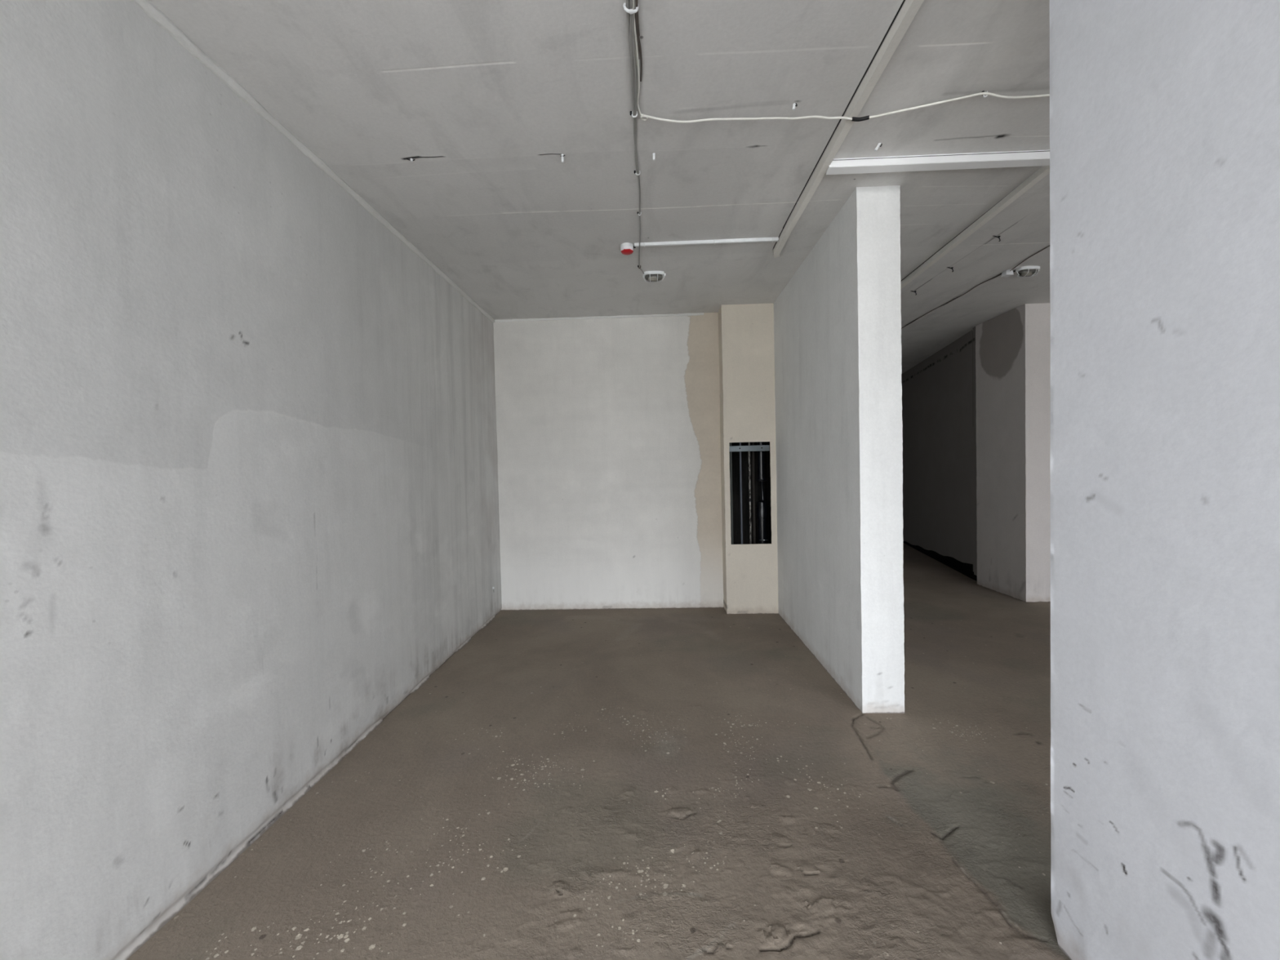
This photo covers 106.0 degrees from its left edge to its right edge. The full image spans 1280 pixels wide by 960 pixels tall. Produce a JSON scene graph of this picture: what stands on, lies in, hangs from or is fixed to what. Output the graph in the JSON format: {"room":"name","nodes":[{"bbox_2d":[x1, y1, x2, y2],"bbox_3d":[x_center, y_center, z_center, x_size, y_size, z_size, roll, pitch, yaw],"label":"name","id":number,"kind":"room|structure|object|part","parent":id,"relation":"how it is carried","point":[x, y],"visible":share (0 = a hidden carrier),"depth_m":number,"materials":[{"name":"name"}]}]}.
{"room":"unfinished empty room","nodes":[
{"label":"unfinished empty room","id":0,"kind":"room"},
{"bbox_2d":[0,0,502,959],"bbox_3d":[-1.653,-0.048,1.228,0.018,3.150,8.150,-1,1,2],"label":"wall","id":1,"kind":"structure","parent":0,"point":[249,490],"depth_m":1.73,"materials":[{"name":"paint"}]},
{"bbox_2d":[127,542,1070,959],"bbox_3d":[2.602,1.343,3.993,8.321,0.019,13.920,-1,1,2],"label":"floor","id":2,"kind":"structure","parent":0,"point":[660,784],"depth_m":2.10,"materials":[{"name":"concrete"}]},
{"bbox_2d":[148,0,1050,373],"bbox_3d":[2.537,-1.764,3.917,8.311,0.007,13.920,-1,1,2],"label":"ceiling","id":3,"kind":"structure","parent":0,"point":[486,98],"depth_m":2.30,"materials":[{"name":"paint"}]},
{"bbox_2d":[560,154,564,163],"bbox_3d":[-0.395,-1.648,2.473,0.022,0.041,0.015,-1,2,21],"label":"anchor","id":4,"kind":"object","parent":3,"relation":"attached to","point":[562,155],"visible":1,"depth_m":2.47,"materials":[{"name":"white plastic"}]},
{"bbox_2d":[620,242,635,255],"bbox_3d":[-0.092,-1.667,3.490,0.102,0.063,0.098,-2,2,-28],"label":"fire alarm","id":5,"kind":"object","parent":3,"relation":"attached to","point":[626,248],"visible":1,"depth_m":3.46,"materials":[{"name":"white plastic"}]},
{"bbox_2d":[629,0,637,173],"bbox_3d":[-0.095,-1.593,-0.113,0.030,0.023,5.448,-1,1,2],"label":"cable","id":6,"kind":"object","parent":3,"relation":"attached to","point":[631,3],"visible":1,"depth_m":1.93,"materials":[{"name":"grey plastic"}]},
{"bbox_2d":[630,111,637,117],"bbox_3d":[-0.028,-1.654,2.183,0.036,0.028,0.010,-1,1,2],"label":"clip","id":7,"kind":"object","parent":3,"relation":"attached to","point":[631,112],"visible":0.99,"depth_m":2.18,"materials":[{"name":"white plastic"}]},
{"bbox_2d":[626,0,644,274],"bbox_3d":[-0.080,-1.605,0.561,0.041,0.034,6.796,-1,1,2],"label":"cable","id":8,"kind":"object","parent":3,"relation":"attached to","point":[628,15],"visible":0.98,"depth_m":2.05,"materials":[{"name":"grey plastic"}]},
{"bbox_2d":[631,0,643,118],"bbox_3d":[-0.076,-1.590,-0.318,0.032,0.020,5.039,-1,1,2],"label":"cable","id":9,"kind":"object","parent":3,"relation":"attached to","point":[633,1],"visible":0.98,"depth_m":1.88,"materials":[{"name":"white plastic"}]},
{"bbox_2d":[635,0,639,58],"bbox_3d":[-0.081,-1.588,-0.475,0.014,0.014,4.725,-1,1,2],"label":"cable","id":10,"kind":"object","parent":3,"relation":"attached to","point":[637,32],"visible":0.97,"depth_m":1.75,"materials":[{"name":"black plastic"}]},
{"bbox_2d":[622,2,638,14],"bbox_3d":[-0.032,-1.635,1.672,0.054,0.040,0.018,-1,1,2],"label":"cable tie","id":11,"kind":"object","parent":10,"relation":"attached to","point":[630,11],"visible":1,"depth_m":1.67,"materials":[{"name":"white plastic"}]},
{"bbox_2d":[639,38,642,81],"bbox_3d":[0.000,-1.649,1.880,0.015,0.011,0.241,-1,1,4],"label":"cable","id":12,"kind":"object","parent":3,"relation":"attached to","point":[640,48],"visible":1,"depth_m":1.90,"materials":[{"name":"black plastic"}]},
{"bbox_2d":[652,152,655,160],"bbox_3d":[0.072,-1.661,2.478,0.015,0.037,0.015,-1,1,2],"label":"anchor","id":13,"kind":"object","parent":3,"relation":"attached to","point":[653,153],"visible":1,"depth_m":2.47,"materials":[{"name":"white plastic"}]},
{"bbox_2d":[642,271,666,282],"bbox_3d":[0.118,-1.678,3.992,0.189,0.078,0.103,-1,1,1],"label":"light","id":14,"kind":"object","parent":3,"relation":"attached to","point":[650,276],"visible":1,"depth_m":3.96,"materials":[{"name":"white plastic"}]},
{"bbox_3d":[0.113,-1.668,3.993,0.149,0.042,0.078,-1,1,1],"label":"glass","id":15,"kind":"part","parent":14,"relation":"part of","materials":[{"name":"grey"}]},
{"bbox_2d":[634,237,778,247],"bbox_3d":[0.471,-1.697,3.442,1.024,0.028,0.028,-1,1,2],"label":"cable conduit","id":16,"kind":"object","parent":3,"relation":"attached to","point":[758,239],"visible":1,"depth_m":3.43,"materials":[{"name":"white plastic"}]},
{"bbox_2d":[791,102,797,110],"bbox_3d":[0.692,-1.671,2.158,0.020,0.030,0.016,0,2,44],"label":"anchor","id":17,"kind":"object","parent":3,"relation":"attached to","point":[794,104],"visible":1,"depth_m":2.15,"materials":[{"name":"white plastic"}]},
{"bbox_2d":[640,92,1049,123],"bbox_3d":[1.319,-1.663,2.151,2.634,0.048,0.088,-1,1,2],"label":"cable","id":18,"kind":"object","parent":3,"relation":"attached to","point":[866,117],"visible":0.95,"depth_m":2.19,"materials":[{"name":"white plastic"}]},
{"bbox_2d":[773,0,924,257],"bbox_3d":[0.924,-1.625,0.344,0.080,0.050,6.630,-1,1,2],"label":"ceiling beam","id":19,"kind":"structure","parent":3,"relation":"attached to","point":[910,8],"depth_m":2.12,"materials":[{"name":"paint"}]},
{"bbox_2d":[874,142,882,151],"bbox_3d":[1.204,-1.685,2.441,0.037,0.043,0.015,-1,1,4],"label":"anchor","id":20,"kind":"object","parent":3,"relation":"attached to","point":[878,144],"visible":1,"depth_m":2.44,"materials":[{"name":"white plastic"}]},
{"bbox_2d":[826,149,1049,174],"bbox_3d":[2.224,-1.702,2.540,2.450,0.053,0.064,-1,1,2],"label":"ceiling light","id":21,"kind":"object","parent":3,"relation":"attached to","point":[1030,157],"visible":0.36,"depth_m":2.54,"materials":[{"name":"white plastic"}]},
{"bbox_2d":[902,274,999,328],"bbox_3d":[3.108,-1.796,5.158,0.027,0.014,2.001,-1,1,1],"label":"cable","id":22,"kind":"object","parent":3,"relation":"attached to","point":[999,274],"visible":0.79,"depth_m":4.79,"materials":[{"name":"plastic"}]},
{"bbox_2d":[900,165,1049,288],"bbox_3d":[2.362,-1.762,4.483,0.085,0.044,5.204,-1,1,3],"label":"trim","id":23,"kind":"structure","parent":3,"relation":"attached to","point":[1042,171],"depth_m":3.19,"materials":[{"name":"paint"}]},
{"bbox_2d":[1000,270,1013,277],"bbox_3d":[3.130,-1.762,4.113,0.065,0.047,0.065,-1,1,-3],"label":"junction box","id":24,"kind":"object","parent":3,"relation":"attached to","point":[1006,273],"visible":0.99,"depth_m":4.09,"materials":[{"name":"white plastic"}]},
{"bbox_3d":[3.130,-1.743,4.113,0.065,0.009,0.065,-1,1,-3],"label":"lid","id":25,"kind":"part","parent":24,"relation":"part of","materials":[{"name":"white plastic"}]},
{"bbox_2d":[1015,266,1039,277],"bbox_3d":[3.268,-1.750,4.064,0.189,0.078,0.103,-1,1,-2],"label":"light","id":26,"kind":"object","parent":3,"relation":"attached to","point":[1024,271],"visible":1,"depth_m":4.03,"materials":[{"name":"white plastic"}]},
{"bbox_3d":[3.264,-1.740,4.064,0.149,0.042,0.078,-1,1,-2],"label":"glass","id":27,"kind":"part","parent":26,"relation":"part of","materials":[{"name":"grey"}]},
{"bbox_2d":[1009,245,1049,271],"bbox_3d":[3.069,-1.752,3.370,0.031,0.014,1.421,-1,1,4],"label":"cable","id":28,"kind":"object","parent":3,"relation":"attached to","point":[1048,246],"visible":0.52,"depth_m":3.83,"materials":[{"name":"black plastic"}]},
{"bbox_2d":[493,312,723,610],"bbox_3d":[-0.341,-0.173,5.130,2.411,3.150,0.006,-1,1,2],"label":"wall","id":29,"kind":"structure","parent":0,"point":[608,429],"depth_m":5.13,"materials":[{"name":"paint"}]},
{"bbox_2d":[494,312,703,322],"bbox_3d":[-0.446,-1.716,5.094,2.232,0.034,0.036,-1,1,2],"label":"trim","id":30,"kind":"structure","parent":29,"relation":"attached to","point":[689,313],"depth_m":5.08,"materials":[{"name":"paint"}]},
{"bbox_2d":[718,302,778,613],"bbox_3d":[1.117,-0.205,5.084,0.534,3.150,0.479,-1,1,2],"label":"wall","id":31,"kind":"structure","parent":0,"point":[745,331],"depth_m":4.85,"materials":[{"name":"beige paint"}]},
{"bbox_2d":[729,442,733,544],"bbox_3d":[0.940,-0.198,4.989,0.024,3.110,0.024,-1,1,2],"label":"pipe","id":32,"kind":"object","parent":31,"relation":"in","point":[731,452],"visible":0.27,"depth_m":4.99,"materials":[{"name":"black metal"}]},
{"bbox_2d":[739,442,742,544],"bbox_3d":[1.038,-0.201,4.986,0.020,3.110,0.020,-1,1,2],"label":"pipe","id":33,"kind":"object","parent":31,"relation":"in","point":[740,468],"visible":0.32,"depth_m":4.99,"materials":[{"name":"black metal"}]},
{"bbox_2d":[728,444,769,451],"bbox_3d":[1.104,-0.319,4.879,0.401,0.057,0.031,-1,1,2],"label":"metal rail","id":34,"kind":"object","parent":31,"relation":"attached to","point":[762,447],"visible":0.98,"depth_m":4.87,"materials":[{"name":"metal"}]},
{"bbox_2d":[748,442,751,543],"bbox_3d":[1.125,-0.202,4.963,0.026,3.110,0.026,-1,1,2],"label":"pipe","id":35,"kind":"object","parent":31,"relation":"in","point":[749,481],"visible":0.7,"depth_m":4.96,"materials":[{"name":"black metal"}]},
{"bbox_2d":[751,441,755,543],"bbox_3d":[1.196,-0.207,5.100,0.028,3.110,0.028,-1,1,2],"label":"pipe","id":36,"kind":"object","parent":31,"relation":"in","point":[753,443],"visible":0.32,"depth_m":5.10,"materials":[{"name":"black metal"}]},
{"bbox_2d":[755,441,768,543],"bbox_3d":[1.261,-0.206,5.014,0.123,3.110,0.120,0,2,42],"label":"pipe","id":37,"kind":"object","parent":31,"relation":"in","point":[762,508],"visible":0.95,"depth_m":4.99,"materials":[{"name":"black plastic"}]},
{"bbox_2d":[755,499,767,517],"bbox_3d":[1.271,0.298,5.031,0.116,0.180,0.116,-1,1,2],"label":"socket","id":38,"kind":"object","parent":37,"relation":"attached to","point":[762,508],"depth_m":4.98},
{"bbox_2d":[773,185,904,713],"bbox_3d":[1.555,-0.259,6.897,0.258,3.150,8.109,-1,1,2],"label":"wall partition","id":39,"kind":"structure","parent":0,"point":[837,319],"depth_m":3.04,"materials":[{"name":"paint"}]},
{"bbox_2d":[901,326,977,575],"bbox_3d":[4.667,-0.378,8.287,0.026,3.120,5.100,-1,1,14],"label":"wall","id":40,"kind":"structure","parent":0,"point":[937,392],"depth_m":6.96,"materials":[{"name":"paint"}]},
{"bbox_2d":[902,330,977,581],"bbox_3d":[4.708,-0.363,8.277,0.001,3.150,5.100,-1,1,14],"label":"trim","id":41,"kind":"structure","parent":40,"relation":"attached to","point":[966,569],"depth_m":6.74,"materials":[{"name":"black"}]},
{"bbox_2d":[972,426,973,571],"bbox_3d":[4.120,0.242,5.958,0.001,1.800,0.061,-1,1,14],"label":"wall","id":42,"kind":"structure","parent":0,"point":[972,427],"depth_m":5.97,"materials":[{"name":"paint"}]},
{"bbox_2d":[975,302,1050,602],"bbox_3d":[5.405,-0.308,5.380,2.745,3.150,0.781,-1,1,2],"label":"wall pillar","id":43,"kind":"structure","parent":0,"point":[1013,347],"depth_m":5.19,"materials":[{"name":"paint"}]},
{"bbox_2d":[1049,0,1279,959],"bbox_3d":[1.308,-0.066,-0.733,0.259,3.150,4.425,-1,1,2],"label":"wall","id":44,"kind":"structure","parent":0,"point":[1165,114],"depth_m":1.14,"materials":[{"name":"paint"}]},
{"bbox_3d":[2.205,-0.029,-3.065,8.591,3.150,0.180,-1,1,2],"label":"wall","id":45,"kind":"structure","parent":0,"visible":0},
{"bbox_2d":[132,0,494,323],"bbox_3d":[-1.687,-1.589,1.124,0.054,0.051,8.019,-1,1,2],"label":"trim","id":46,"kind":"structure","parent":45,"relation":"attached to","point":[153,12],"depth_m":2.14,"materials":[{"name":"paint"}]}
]}

